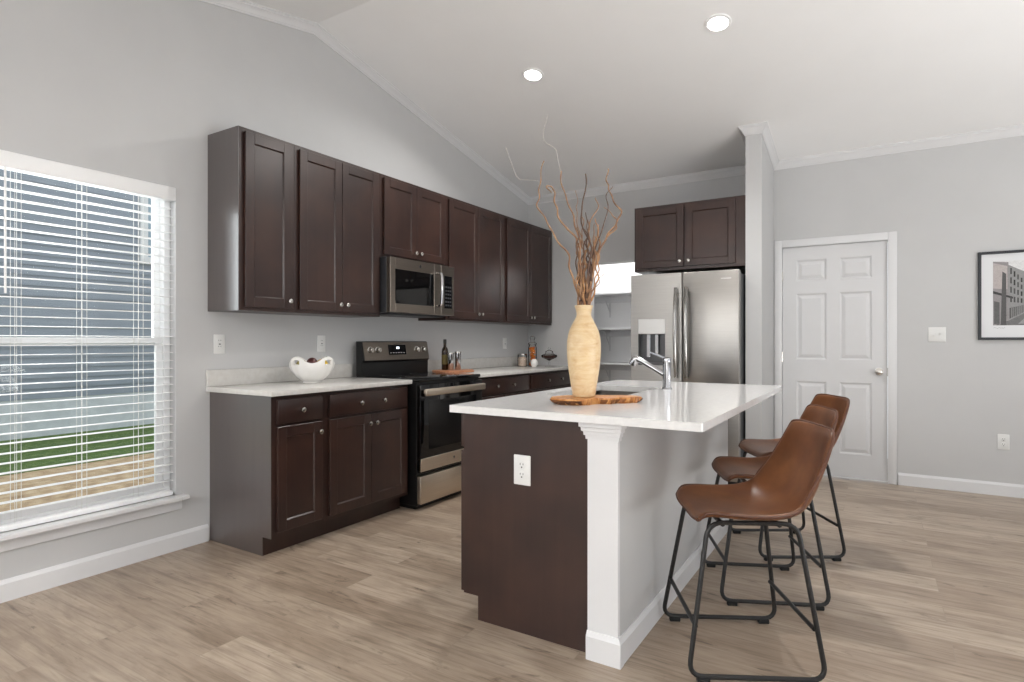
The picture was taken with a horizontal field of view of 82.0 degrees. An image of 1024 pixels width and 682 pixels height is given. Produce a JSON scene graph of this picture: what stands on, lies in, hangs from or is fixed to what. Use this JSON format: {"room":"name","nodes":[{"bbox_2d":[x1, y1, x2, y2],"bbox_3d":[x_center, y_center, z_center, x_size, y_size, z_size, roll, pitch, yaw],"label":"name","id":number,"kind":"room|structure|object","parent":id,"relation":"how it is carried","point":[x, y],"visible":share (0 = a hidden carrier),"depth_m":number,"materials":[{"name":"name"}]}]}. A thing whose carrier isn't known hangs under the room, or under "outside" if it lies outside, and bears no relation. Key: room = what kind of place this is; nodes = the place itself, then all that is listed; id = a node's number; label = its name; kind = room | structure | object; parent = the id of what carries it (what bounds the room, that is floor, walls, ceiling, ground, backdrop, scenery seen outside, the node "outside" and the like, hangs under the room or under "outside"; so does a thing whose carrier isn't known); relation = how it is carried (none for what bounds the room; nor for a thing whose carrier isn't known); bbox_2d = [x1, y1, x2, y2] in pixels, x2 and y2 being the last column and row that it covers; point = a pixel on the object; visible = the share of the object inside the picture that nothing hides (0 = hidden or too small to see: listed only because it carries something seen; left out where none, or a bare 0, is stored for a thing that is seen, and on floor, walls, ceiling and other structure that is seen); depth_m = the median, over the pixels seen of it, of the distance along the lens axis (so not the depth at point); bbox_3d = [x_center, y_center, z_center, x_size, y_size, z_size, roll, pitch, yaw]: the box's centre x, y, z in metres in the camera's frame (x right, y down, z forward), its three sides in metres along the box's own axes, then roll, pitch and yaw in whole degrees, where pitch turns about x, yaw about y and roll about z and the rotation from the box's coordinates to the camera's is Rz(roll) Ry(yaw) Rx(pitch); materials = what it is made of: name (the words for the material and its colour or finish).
{"room":"kitchen","nodes":[
{"label":"kitchen","id":0,"kind":"room"},
{"bbox_2d":[0,0,527,579],"bbox_3d":[-1.900,-0.525,3.528,0.130,3.440,10.000,0,0,32],"label":"wall","id":1,"kind":"structure","parent":0,"point":[135,89],"depth_m":3.47,"materials":[{"name":"paint"}]},
{"bbox_2d":[0,198,189,552],"bbox_3d":[-2.196,0.044,2.998,0.205,1.842,1.007,0,0,32],"label":"window","id":2,"kind":"structure","parent":1,"relation":"in","point":[11,540],"depth_m":3.22,"materials":[{"name":"white plastic"}]},
{"bbox_2d":[0,149,175,532],"bbox_3d":[-2.182,0.002,2.989,0.067,1.754,0.913,0,0,32],"label":"window blind","id":3,"kind":"object","parent":2,"relation":"attached to","point":[11,161],"visible":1,"depth_m":2.96,"materials":[{"name":"white plastic"}]},
{"bbox_2d":[0,524,208,602],"bbox_3d":[-3.144,1.145,1.381,0.014,0.100,5.040,0,0,32],"label":"baseboard","id":4,"kind":"structure","parent":1,"relation":"attached to","point":[29,583],"depth_m":3.02,"materials":[{"name":"white paint"}]},
{"bbox_2d":[213,334,224,353],"bbox_3d":[-1.782,0.019,3.586,0.010,0.118,0.072,0,0,32],"label":"outlet","id":5,"kind":"object","parent":1,"relation":"attached to","point":[218,339],"visible":1,"depth_m":3.58,"materials":[{"name":"white plastic"}]},
{"bbox_2d":[217,339,221,349],"bbox_3d":[-1.780,0.019,3.585,0.004,0.066,0.034,0,0,32],"label":"receptacle","id":6,"kind":"object","parent":5,"relation":"attached to","point":[219,341],"depth_m":3.58,"materials":[{"name":"white plastic"}]},
{"bbox_2d":[208,125,293,313],"bbox_3d":[-1.572,-0.705,3.595,0.353,1.056,0.379,0,0,32],"label":"upper cabinet","id":7,"kind":"object","parent":1,"relation":"attached to","point":[251,172],"visible":1,"depth_m":3.48,"materials":[{"name":"brown wood"}]},
{"bbox_2d":[206,364,351,386],"bbox_3d":[-1.520,0.223,3.995,0.019,0.100,1.138,0,0,32],"label":"backsplash","id":8,"kind":"structure","parent":1,"relation":"attached to","point":[219,377],"depth_m":3.78,"materials":[{"name":"stone"}]},
{"bbox_2d":[317,335,324,351],"bbox_3d":[-1.373,0.019,4.246,0.010,0.118,0.072,0,0,32],"label":"outlet","id":9,"kind":"object","parent":1,"relation":"attached to","point":[320,338],"visible":1,"depth_m":4.24,"materials":[{"name":"white plastic"}]},
{"bbox_2d":[320,339,323,347],"bbox_3d":[-1.371,0.019,4.245,0.004,0.066,0.034,0,0,32],"label":"receptacle","id":10,"kind":"object","parent":9,"relation":"attached to","point":[321,340],"depth_m":4.24,"materials":[{"name":"white plastic"}]},
{"bbox_2d":[274,144,379,317],"bbox_3d":[-1.275,-0.705,4.074,0.353,1.056,0.747,0,0,32],"label":"upper cabinet","id":11,"kind":"object","parent":1,"relation":"attached to","point":[337,202],"visible":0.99,"depth_m":3.95,"materials":[{"name":"brown wood"}]},
{"bbox_2d":[199,0,529,204],"bbox_3d":[-2.123,-1.624,2.996,0.050,1.246,8.860,0,0,32],"label":"trim","id":12,"kind":"structure","parent":1,"relation":"attached to","point":[241,6],"depth_m":4.54,"materials":[{"name":"white paint"}]},
{"bbox_2d":[380,173,445,265],"bbox_3d":[-0.874,-0.926,4.723,0.353,0.613,0.776,0,0,32],"label":"upper cabinet","id":13,"kind":"object","parent":1,"relation":"attached to","point":[412,217],"visible":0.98,"depth_m":4.59,"materials":[{"name":"brown wood"}]},
{"bbox_2d":[380,256,453,317],"bbox_3d":[-0.826,-0.407,4.689,0.469,0.420,0.762,0,0,32],"label":"microwave","id":14,"kind":"object","parent":13,"relation":"attached to","point":[408,288],"visible":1,"depth_m":4.52,"materials":[{"name":"grey metal"}]},
{"bbox_2d":[418,196,503,322],"bbox_3d":[-0.427,-0.705,5.446,0.353,1.056,0.922,0,0,32],"label":"upper cabinet","id":15,"kind":"object","parent":1,"relation":"attached to","point":[474,234],"visible":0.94,"depth_m":5.32,"materials":[{"name":"brown wood"}]},
{"bbox_2d":[428,356,529,371],"bbox_3d":[-0.308,0.223,5.953,0.019,0.100,1.913,0,0,32],"label":"backsplash","id":16,"kind":"structure","parent":1,"relation":"attached to","point":[473,363],"depth_m":5.94,"materials":[{"name":"stone"}]},
{"bbox_2d":[503,338,506,348],"bbox_3d":[-0.077,0.025,6.341,0.010,0.118,0.072,0,0,32],"label":"outlet","id":17,"kind":"object","parent":1,"relation":"attached to","point":[504,339],"visible":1,"depth_m":6.34,"materials":[{"name":"white plastic"}]},
{"bbox_2d":[481,215,551,325],"bbox_3d":[0.076,-0.705,6.258,0.353,1.056,0.986,0,0,32],"label":"upper cabinet","id":18,"kind":"object","parent":1,"relation":"attached to","point":[527,247],"visible":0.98,"depth_m":6.13,"materials":[{"name":"brown wood"}]},
{"bbox_2d":[0,475,1023,681],"bbox_3d":[0.869,1.255,1.797,6.660,0.120,10.230,0,0,32],"label":"floor","id":19,"kind":"structure","parent":0,"point":[927,585],"depth_m":2.58,"materials":[{"name":"brown wood"}]},
{"bbox_2d":[210,392,323,555],"bbox_3d":[-1.452,0.750,3.528,0.628,0.891,0.366,0,0,32],"label":"base cabinet","id":20,"kind":"object","parent":19,"relation":"on","point":[267,453],"visible":0.97,"depth_m":3.38,"materials":[{"name":"brown wood"}]},
{"bbox_2d":[316,384,407,536],"bbox_3d":[-1.160,0.750,4.000,0.628,0.891,0.742,0,0,32],"label":"base cabinet","id":21,"kind":"object","parent":19,"relation":"on","point":[366,429],"visible":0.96,"depth_m":3.80,"materials":[{"name":"brown wood"}]},
{"bbox_2d":[206,364,411,396],"bbox_3d":[-1.265,0.238,3.837,0.619,0.130,1.138,0,0,32],"label":"countertop","id":22,"kind":"structure","parent":21,"relation":"on","point":[266,381],"depth_m":3.70,"materials":[{"name":"stone"}]},
{"bbox_2d":[289,356,334,382],"bbox_3d":[-1.307,0.187,3.853,0.285,0.172,0.279,0,0,-19],"label":"fruit bowl","id":23,"kind":"object","parent":22,"relation":"on","point":[306,372],"visible":0.94,"depth_m":3.76,"materials":[{"name":"white ceramic"}]},
{"bbox_2d":[307,358,316,362],"bbox_3d":[-1.317,0.145,3.881,0.072,0.072,0.071,0,0,24],"label":"plum","id":24,"kind":"object","parent":23,"relation":"in","point":[310,360],"visible":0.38,"depth_m":3.85,"materials":[{"name":"purple food"}]},
{"bbox_2d":[356,341,485,508],"bbox_3d":[-0.692,0.599,4.606,0.690,1.192,0.762,0,0,32],"label":"range","id":25,"kind":"object","parent":19,"relation":"on","point":[434,432],"visible":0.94,"depth_m":4.37,"materials":[{"name":"black metal"}]},
{"bbox_2d":[357,372,479,381],"bbox_3d":[-0.718,0.279,4.623,0.618,0.023,0.762,0,0,32],"label":"cooktop","id":26,"kind":"object","parent":25,"relation":"in","point":[414,376],"depth_m":4.54,"materials":[{"name":"black glass"}]},
{"bbox_2d":[479,373,528,399],"bbox_3d":[-0.308,0.750,5.376,0.628,0.891,0.915,0,0,32],"label":"base cabinet","id":27,"kind":"object","parent":19,"relation":"on","point":[516,384],"visible":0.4,"depth_m":5.24,"materials":[{"name":"brown wood"}]},
{"bbox_2d":[428,356,567,377],"bbox_3d":[-0.053,0.238,5.795,0.619,0.130,1.913,0,0,32],"label":"countertop","id":28,"kind":"structure","parent":27,"relation":"on","point":[497,366],"depth_m":5.85,"materials":[{"name":"stone"}]},
{"bbox_2d":[432,369,473,372],"bbox_3d":[-0.501,0.264,5.180,0.403,0.018,0.370,0,0,-19],"label":"round board","id":29,"kind":"object","parent":28,"relation":"on","point":[437,370],"visible":0.88,"depth_m":5.08,"materials":[{"name":"brown wood"}]},
{"bbox_2d":[442,339,447,369],"bbox_3d":[-0.591,0.120,5.187,0.059,0.270,0.059,0,0,32],"label":"oil bottle","id":30,"kind":"object","parent":29,"relation":"on","point":[444,349],"visible":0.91,"depth_m":5.16,"materials":[{"name":"green glass"}]},
{"bbox_2d":[447,353,453,369],"bbox_3d":[-0.537,0.179,5.160,0.065,0.152,0.065,0,0,32],"label":"steel tumbler","id":31,"kind":"object","parent":29,"relation":"on","point":[450,356],"visible":0.96,"depth_m":5.14,"materials":[{"name":"silver metal"}]},
{"bbox_2d":[454,351,461,369],"bbox_3d":[-0.480,0.174,5.224,0.065,0.162,0.065,0,0,32],"label":"steel tumbler","id":32,"kind":"object","parent":29,"relation":"on","point":[457,353],"visible":1,"depth_m":5.20,"materials":[{"name":"silver metal"}]},
{"bbox_2d":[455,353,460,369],"bbox_3d":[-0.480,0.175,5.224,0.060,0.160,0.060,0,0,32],"label":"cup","id":33,"kind":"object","parent":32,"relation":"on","point":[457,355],"depth_m":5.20,"materials":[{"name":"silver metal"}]},
{"bbox_2d":[528,336,536,365],"bbox_3d":[0.220,0.109,6.332,0.092,0.328,0.092,0,0,32],"label":"glass jar","id":34,"kind":"object","parent":28,"relation":"on","point":[530,336],"visible":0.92,"depth_m":6.35,"materials":[{"name":"clear glass"}]},
{"bbox_2d":[529,347,535,365],"bbox_3d":[0.221,0.164,6.332,0.073,0.206,0.075,0,0,32],"label":"slices","id":35,"kind":"object","parent":34,"relation":"in","point":[531,349],"visible":0.73,"depth_m":6.32,"materials":[{"name":"orange food"}]},
{"bbox_2d":[530,359,537,366],"bbox_3d":[0.233,0.231,6.183,0.080,0.084,0.080,0,0,32],"label":"ceramic pot","id":36,"kind":"object","parent":28,"relation":"on","point":[534,362],"visible":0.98,"depth_m":6.15,"materials":[{"name":"white ceramic"}]},
{"bbox_2d":[541,347,556,366],"bbox_3d":[0.395,0.169,6.247,0.176,0.208,0.176,0,0,32],"label":"dish","id":37,"kind":"object","parent":28,"relation":"on","point":[552,353],"visible":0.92,"depth_m":6.27,"materials":[{"name":"clear glass"}]},
{"bbox_2d":[543,355,555,358],"bbox_3d":[0.395,0.170,6.247,0.140,0.043,0.140,0,0,32],"label":"sweets","id":38,"kind":"object","parent":37,"relation":"in","point":[544,356],"visible":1,"depth_m":6.20,"materials":[{"name":"brown"}]},
{"bbox_3d":[0.111,0.204,6.340,0.104,0.138,0.104,0,0,32],"label":"glass canister","id":39,"kind":"object","parent":28,"relation":"on","visible":0},
{"bbox_2d":[518,357,526,365],"bbox_3d":[0.111,0.220,6.340,0.094,0.099,0.094,0,0,32],"label":"pasta","id":40,"kind":"object","parent":39,"relation":"in","point":[522,361],"visible":1,"depth_m":6.30,"materials":[{"name":"beige food"}]},
{"bbox_2d":[461,390,630,651],"bbox_3d":[0.504,0.750,3.198,0.646,0.891,1.830,0,0,32],"label":"base cabinet","id":41,"kind":"object","parent":19,"relation":"on","point":[524,549],"visible":0.43,"depth_m":2.40,"materials":[{"name":"brown wood"}]},
{"bbox_2d":[514,454,530,485],"bbox_3d":[0.041,0.527,2.404,0.079,0.122,0.008,0,0,32],"label":"outlet","id":42,"kind":"object","parent":41,"relation":"attached to","point":[522,463],"visible":1,"depth_m":2.40,"materials":[{"name":"white plastic"}]},
{"bbox_2d":[518,461,524,468],"bbox_3d":[0.041,0.507,2.404,0.033,0.033,0.008,0,0,32],"label":"receptacle","id":43,"kind":"object","parent":42,"relation":"attached to","point":[521,464],"depth_m":2.40,"materials":[{"name":"white plastic"}]},
{"bbox_2d":[518,471,524,478],"bbox_3d":[0.041,0.547,2.404,0.033,0.033,0.008,0,0,32],"label":"receptacle","id":44,"kind":"object","parent":42,"relation":"attached to","point":[521,474],"depth_m":2.40,"materials":[{"name":"white plastic"}]},
{"bbox_2d":[450,380,781,431],"bbox_3d":[0.691,0.288,3.056,1.061,0.030,1.935,0,0,32],"label":"countertop","id":45,"kind":"structure","parent":41,"relation":"on","point":[689,406],"depth_m":2.46,"materials":[{"name":"white stone"}]},
{"bbox_2d":[550,395,642,404],"bbox_3d":[0.373,0.260,2.605,0.418,0.026,0.208,0,0,-12],"label":"serving board","id":46,"kind":"object","parent":45,"relation":"on","point":[565,399],"visible":0.98,"depth_m":2.55,"materials":[{"name":"brown wood"}]},
{"bbox_2d":[567,305,600,397],"bbox_3d":[0.320,0.044,2.620,0.150,0.405,0.150,0,0,32],"label":"vase","id":47,"kind":"object","parent":46,"relation":"on","point":[583,340],"visible":1,"depth_m":2.57,"materials":[{"name":"beige ceramic"}]},
{"bbox_2d":[536,161,578,304],"bbox_3d":[0.213,-0.344,2.596,0.211,0.882,0.046,0,0,-10],"label":"branch","id":48,"kind":"object","parent":47,"relation":"in","point":[570,271],"visible":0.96,"depth_m":2.59,"materials":[{"name":"brown plant"}]},
{"bbox_2d":[546,185,580,299],"bbox_3d":[0.234,-0.295,2.620,0.174,0.785,0.035,0,0,-7],"label":"branch","id":49,"kind":"object","parent":47,"relation":"in","point":[562,223],"visible":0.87,"depth_m":2.62,"materials":[{"name":"brown plant"}]},
{"bbox_2d":[560,171,583,304],"bbox_3d":[0.271,-0.334,2.631,0.115,0.861,0.026,0,0,19],"label":"branch","id":50,"kind":"object","parent":47,"relation":"in","point":[580,265],"visible":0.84,"depth_m":2.62,"materials":[{"name":"brown plant"}]},
{"bbox_2d":[575,227,581,298],"bbox_3d":[0.307,-0.206,2.623,0.052,0.606,0.034,0,0,1],"label":"branch","id":51,"kind":"object","parent":47,"relation":"in","point":[577,227],"visible":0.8,"depth_m":2.62,"materials":[{"name":"brown plant"}]},
{"bbox_2d":[575,243,582,298],"bbox_3d":[0.302,-0.170,2.616,0.043,0.534,0.026,0,0,5],"label":"branch","id":52,"kind":"object","parent":47,"relation":"in","point":[578,243],"visible":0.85,"depth_m":2.61,"materials":[{"name":"brown plant"}]},
{"bbox_2d":[579,241,584,304],"bbox_3d":[0.310,-0.173,2.622,0.037,0.541,0.026,0,0,32],"label":"branch","id":53,"kind":"object","parent":47,"relation":"in","point":[584,241],"visible":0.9,"depth_m":2.61,"materials":[{"name":"brown plant"}]},
{"bbox_2d":[581,217,586,282],"bbox_3d":[0.322,-0.227,2.623,0.033,0.649,0.038,0,0,32],"label":"branch","id":54,"kind":"object","parent":47,"relation":"in","point":[582,217],"visible":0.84,"depth_m":2.61,"materials":[{"name":"brown plant"}]},
{"bbox_2d":[580,174,592,304],"bbox_3d":[0.327,-0.319,2.602,0.040,0.831,0.047,0,0,-38],"label":"branch","id":55,"kind":"object","parent":47,"relation":"in","point":[588,266],"visible":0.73,"depth_m":2.60,"materials":[{"name":"brown plant"}]},
{"bbox_2d":[586,221,591,291],"bbox_3d":[0.337,-0.221,2.619,0.032,0.638,0.037,0,0,32],"label":"branch","id":56,"kind":"object","parent":47,"relation":"in","point":[588,221],"visible":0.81,"depth_m":2.61,"materials":[{"name":"brown plant"}]},
{"bbox_2d":[582,197,598,286],"bbox_3d":[0.350,-0.270,2.625,0.076,0.735,0.030,0,0,4],"label":"branch","id":57,"kind":"object","parent":47,"relation":"in","point":[595,197],"visible":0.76,"depth_m":2.62,"materials":[{"name":"brown plant"}]},
{"bbox_2d":[586,224,594,300],"bbox_3d":[0.344,-0.211,2.623,0.058,0.618,0.037,0,0,32],"label":"branch","id":58,"kind":"object","parent":47,"relation":"in","point":[594,224],"visible":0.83,"depth_m":2.61,"materials":[{"name":"brown plant"}]},
{"bbox_2d":[587,239,595,301],"bbox_3d":[0.347,-0.176,2.613,0.053,0.547,0.028,0,0,0],"label":"branch","id":59,"kind":"object","parent":47,"relation":"in","point":[594,239],"visible":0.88,"depth_m":2.60,"materials":[{"name":"brown plant"}]},
{"bbox_2d":[590,224,598,275],"bbox_3d":[0.360,-0.214,2.630,0.077,0.622,0.020,0,0,-23],"label":"branch","id":60,"kind":"object","parent":47,"relation":"in","point":[598,224],"visible":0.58,"depth_m":2.62,"materials":[{"name":"brown plant"}]},
{"bbox_2d":[590,218,600,304],"bbox_3d":[0.351,-0.225,2.619,0.090,0.645,0.039,0,0,0],"label":"branch","id":61,"kind":"object","parent":47,"relation":"in","point":[595,218],"visible":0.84,"depth_m":2.62,"materials":[{"name":"brown plant"}]},
{"bbox_2d":[588,169,621,304],"bbox_3d":[0.405,-0.339,2.634,0.171,0.873,0.052,0,0,-7],"label":"branch","id":62,"kind":"object","parent":47,"relation":"in","point":[615,204],"visible":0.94,"depth_m":2.62,"materials":[{"name":"brown plant"}]},
{"bbox_2d":[595,390,638,394],"bbox_3d":[0.516,0.409,3.232,0.404,0.208,0.744,0,0,32],"label":"sink","id":63,"kind":"object","parent":45,"relation":"in","point":[599,392],"visible":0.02,"depth_m":3.60,"materials":[{"name":"metal"}]},
{"bbox_2d":[629,352,671,389],"bbox_3d":[0.790,0.167,3.376,0.256,0.212,0.061,0,0,32],"label":"faucet","id":64,"kind":"object","parent":45,"relation":"on","point":[665,373],"visible":1,"depth_m":3.31,"materials":[{"name":"silver metal"}]},
{"bbox_2d":[528,370,570,392],"bbox_3d":[0.193,0.750,6.185,0.628,0.891,0.986,0,0,32],"label":"base cabinet","id":65,"kind":"object","parent":19,"relation":"on","point":[548,380],"visible":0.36,"depth_m":5.93,"materials":[{"name":"brown wood"}]},
{"bbox_2d":[578,422,626,669],"bbox_3d":[0.336,0.750,2.191,0.173,0.891,0.046,0,0,32],"label":"pilaster","id":66,"kind":"object","parent":19,"relation":"on","point":[604,642],"visible":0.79,"depth_m":2.19,"materials":[{"name":"white paint"}]},
{"bbox_2d":[631,269,745,483],"bbox_3d":[1.625,0.309,5.266,0.905,1.772,0.874,0,0,32],"label":"refrigerator","id":67,"kind":"object","parent":19,"relation":"on","point":[697,320],"visible":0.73,"depth_m":4.90,"materials":[{"name":"grey metal"}]},
{"bbox_2d":[727,419,727,483],"bbox_3d":[1.335,0.750,3.782,0.148,0.891,0.046,0,0,32],"label":"pilaster","id":68,"kind":"object","parent":19,"relation":"on","point":[727,419],"visible":0.02,"depth_m":3.75,"materials":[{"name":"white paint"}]},
{"bbox_2d":[663,419,834,681],"bbox_3d":[0.907,0.756,2.277,0.554,0.878,0.481,0,0,3],"label":"bar stool","id":69,"kind":"object","parent":19,"relation":"on","point":[785,485],"visible":1,"depth_m":2.27,"materials":[{"name":"leather"}]},
{"bbox_2d":[701,404,837,610],"bbox_3d":[1.248,0.756,2.863,0.554,0.878,0.481,0,0,7],"label":"bar stool","id":70,"kind":"object","parent":19,"relation":"on","point":[728,468],"visible":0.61,"depth_m":2.83,"materials":[{"name":"brown leather"}]},
{"bbox_2d":[732,393,849,560],"bbox_3d":[1.620,0.756,3.432,0.554,0.878,0.481,0,0,0],"label":"bar stool","id":71,"kind":"object","parent":19,"relation":"on","point":[755,447],"visible":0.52,"depth_m":3.35,"materials":[{"name":"brown leather"}]},
{"bbox_2d":[575,191,584,298],"bbox_3d":[0.302,-0.292,2.638,0.028,0.779,0.065,0,0,-33],"label":"branch","id":72,"kind":"object","parent":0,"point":[575,191],"visible":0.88,"depth_m":2.63,"materials":[{"name":"brown plant"}]},
{"bbox_2d":[585,212,590,298],"bbox_3d":[0.334,-0.237,2.621,0.048,0.669,0.030,0,0,32],"label":"branch","id":73,"kind":"object","parent":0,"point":[585,212],"visible":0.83,"depth_m":2.61,"materials":[{"name":"brown plant"}]},
{"bbox_2d":[585,230,591,304],"bbox_3d":[0.334,-0.202,2.621,0.033,0.599,0.040,0,0,20],"label":"branch","id":74,"kind":"object","parent":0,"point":[585,230],"visible":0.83,"depth_m":2.61,"materials":[{"name":"brown plant"}]},
{"bbox_2d":[591,236,599,295],"bbox_3d":[0.357,-0.186,2.623,0.064,0.567,0.027,0,0,-3],"label":"branch","id":75,"kind":"object","parent":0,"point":[595,236],"visible":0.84,"depth_m":2.62,"materials":[{"name":"brown plant"}]},
{"bbox_2d":[592,186,612,282],"bbox_3d":[0.386,-0.292,2.607,0.122,0.779,0.027,0,0,22],"label":"branch","id":76,"kind":"object","parent":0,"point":[612,186],"visible":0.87,"depth_m":2.60,"materials":[{"name":"brown plant"}]},
{"bbox_2d":[590,207,616,273],"bbox_3d":[0.398,-0.252,2.632,0.150,0.698,0.030,0,0,4],"label":"branch","id":77,"kind":"object","parent":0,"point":[604,207],"visible":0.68,"depth_m":2.62,"materials":[{"name":"brown plant"}]},
{"bbox_2d":[594,263,641,382],"bbox_3d":[1.422,-0.155,6.587,2.300,2.700,0.740,0,0,32],"label":"wall","id":78,"kind":"structure","parent":0,"point":[617,277],"depth_m":7.02,"materials":[{"name":"paint"}]},
{"bbox_2d":[594,291,630,317],"bbox_3d":[1.467,-0.415,6.660,2.090,0.270,0.360,0,0,32],"label":"shelf","id":79,"kind":"object","parent":78,"relation":"attached to","point":[611,297],"visible":0.33,"depth_m":6.96,"materials":[{"name":"white paint"}]},
{"bbox_2d":[598,327,630,350],"bbox_3d":[1.467,-0.015,6.660,2.090,0.270,0.360,0,0,32],"label":"shelf","id":80,"kind":"object","parent":78,"relation":"attached to","point":[606,332],"visible":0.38,"depth_m":6.96,"materials":[{"name":"white paint"}]},
{"bbox_2d":[599,362,630,380],"bbox_3d":[1.467,0.385,6.660,2.090,0.270,0.360,0,0,32],"label":"shelf","id":81,"kind":"object","parent":78,"relation":"attached to","point":[606,366],"visible":0.27,"depth_m":6.95,"materials":[{"name":"white paint"}]},
{"bbox_2d":[246,0,1023,196],"bbox_3d":[0.869,-1.702,1.797,6.660,1.327,10.230,0,0,32],"label":"ceiling","id":82,"kind":"structure","parent":0,"point":[636,90],"depth_m":4.26,"materials":[{"name":"paint"}]},
{"bbox_2d":[522,68,543,81],"bbox_3d":[0.159,-2.023,4.480,0.166,0.039,0.162,0,0,36],"label":"recessed light","id":83,"kind":"object","parent":82,"relation":"in","point":[530,74],"visible":1,"depth_m":4.47,"materials":[{"name":"white"}]},
{"bbox_2d":[525,70,540,79],"bbox_3d":[0.159,-2.022,4.479,0.132,0.004,0.132,0,-11,32],"label":"diffuser","id":84,"kind":"object","parent":83,"relation":"attached to","point":[531,74],"depth_m":4.48,"materials":[{"name":"white plastic"}]},
{"bbox_2d":[704,13,731,31],"bbox_3d":[1.313,-2.025,3.755,0.166,0.039,0.162,0,0,36],"label":"recessed light","id":85,"kind":"object","parent":82,"relation":"in","point":[720,22],"visible":1,"depth_m":3.75,"materials":[{"name":"white plastic"}]},
{"bbox_2d":[708,17,728,30],"bbox_3d":[1.313,-2.023,3.754,0.132,0.004,0.132,0,-11,32],"label":"diffuser","id":86,"kind":"object","parent":85,"relation":"attached to","point":[717,23],"depth_m":3.75,"materials":[{"name":"white plastic"}]},
{"bbox_2d":[620,133,773,635],"bbox_3d":[1.350,-0.285,3.824,0.129,2.960,3.796,0,0,32],"label":"wall","id":87,"kind":"structure","parent":0,"point":[654,463],"depth_m":2.91,"materials":[{"name":"paint"}]},
{"bbox_2d":[621,518,728,663],"bbox_3d":[0.887,1.145,2.954,0.014,0.100,1.826,0,0,32],"label":"baseboard","id":88,"kind":"structure","parent":87,"relation":"attached to","point":[642,625],"depth_m":2.56,"materials":[{"name":"white paint"}]},
{"bbox_2d":[528,136,1023,484],"bbox_3d":[2.939,-0.226,5.143,6.400,2.842,0.120,0,0,32],"label":"wall","id":89,"kind":"structure","parent":0,"point":[948,205],"depth_m":4.81,"materials":[{"name":"paint"}]},
{"bbox_2d":[635,195,745,274],"bbox_3d":[1.697,-0.924,5.422,0.964,0.588,0.708,0,0,32],"label":"upper cabinet","id":90,"kind":"object","parent":89,"relation":"attached to","point":[710,234],"visible":0.98,"depth_m":5.13,"materials":[{"name":"brown wood"}]},
{"bbox_2d":[528,121,1023,204],"bbox_3d":[2.716,-1.670,4.782,6.400,0.214,0.730,0,0,32],"label":"trim","id":91,"kind":"structure","parent":89,"relation":"attached to","point":[762,127],"depth_m":5.11,"materials":[{"name":"white paint"}]},
{"bbox_2d":[774,231,896,484],"bbox_3d":[2.824,0.141,5.181,0.941,2.107,0.167,0,0,32],"label":"door","id":92,"kind":"structure","parent":89,"relation":"in","point":[835,297],"depth_m":5.12,"materials":[{"name":"white paint"}]},
{"bbox_2d":[928,327,945,341],"bbox_3d":[3.433,-0.053,4.756,0.116,0.118,0.018,0,0,32],"label":"light switch","id":93,"kind":"object","parent":89,"relation":"attached to","point":[935,334],"visible":1,"depth_m":4.76,"materials":[{"name":"white plastic"}]},
{"bbox_2d":[898,473,1023,497],"bbox_3d":[4.418,1.145,4.149,2.840,0.100,0.014,0,0,32],"label":"baseboard","id":94,"kind":"structure","parent":89,"relation":"attached to","point":[915,480],"depth_m":4.67,"materials":[{"name":"white paint"}]},
{"bbox_2d":[978,250,1023,339],"bbox_3d":[3.872,-0.350,4.480,0.517,0.685,0.026,0,0,32],"label":"picture frame","id":95,"kind":"object","parent":89,"relation":"attached to","point":[1000,273],"visible":1,"depth_m":4.54,"materials":[{"name":"black"}]},
{"bbox_2d":[993,260,1023,324],"bbox_3d":[3.872,-0.368,4.481,0.333,0.494,0.001,0,0,32],"label":"print","id":96,"kind":"object","parent":95,"relation":"attached to","point":[1008,275],"depth_m":4.52},
{"bbox_2d":[998,434,1009,449],"bbox_3d":[3.790,0.779,4.541,0.072,0.118,0.008,0,0,32],"label":"outlet","id":97,"kind":"object","parent":89,"relation":"attached to","point":[1003,439],"visible":1,"depth_m":4.54,"materials":[{"name":"white plastic"}]},
{"label":"outside","id":98,"kind":"structure","parent":0,"visible":0},
{"bbox_2d":[0,424,153,475],"bbox_3d":[-8.047,1.545,10.860,9.700,0.300,22.000,0,0,32],"label":"lawn","id":99,"kind":"structure","parent":98,"point":[143,431],"depth_m":7.71,"materials":[{"name":"green plant"}]},
{"bbox_2d":[0,169,153,440],"bbox_3d":[-7.757,-1.955,10.092,4.000,6.800,15.800,0,0,32],"label":"neighbor house","id":100,"kind":"structure","parent":99,"relation":"on","point":[145,354],"depth_m":8.95,"materials":[{"name":"grey"}]},
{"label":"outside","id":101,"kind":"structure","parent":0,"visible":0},
{"bbox_2d":[0,453,153,511],"bbox_3d":[-2.154,1.548,7.213,4.160,0.295,22.000,0,0,32],"label":"soil","id":102,"kind":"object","parent":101,"point":[90,473],"depth_m":5.91,"materials":[{"name":"soil"}]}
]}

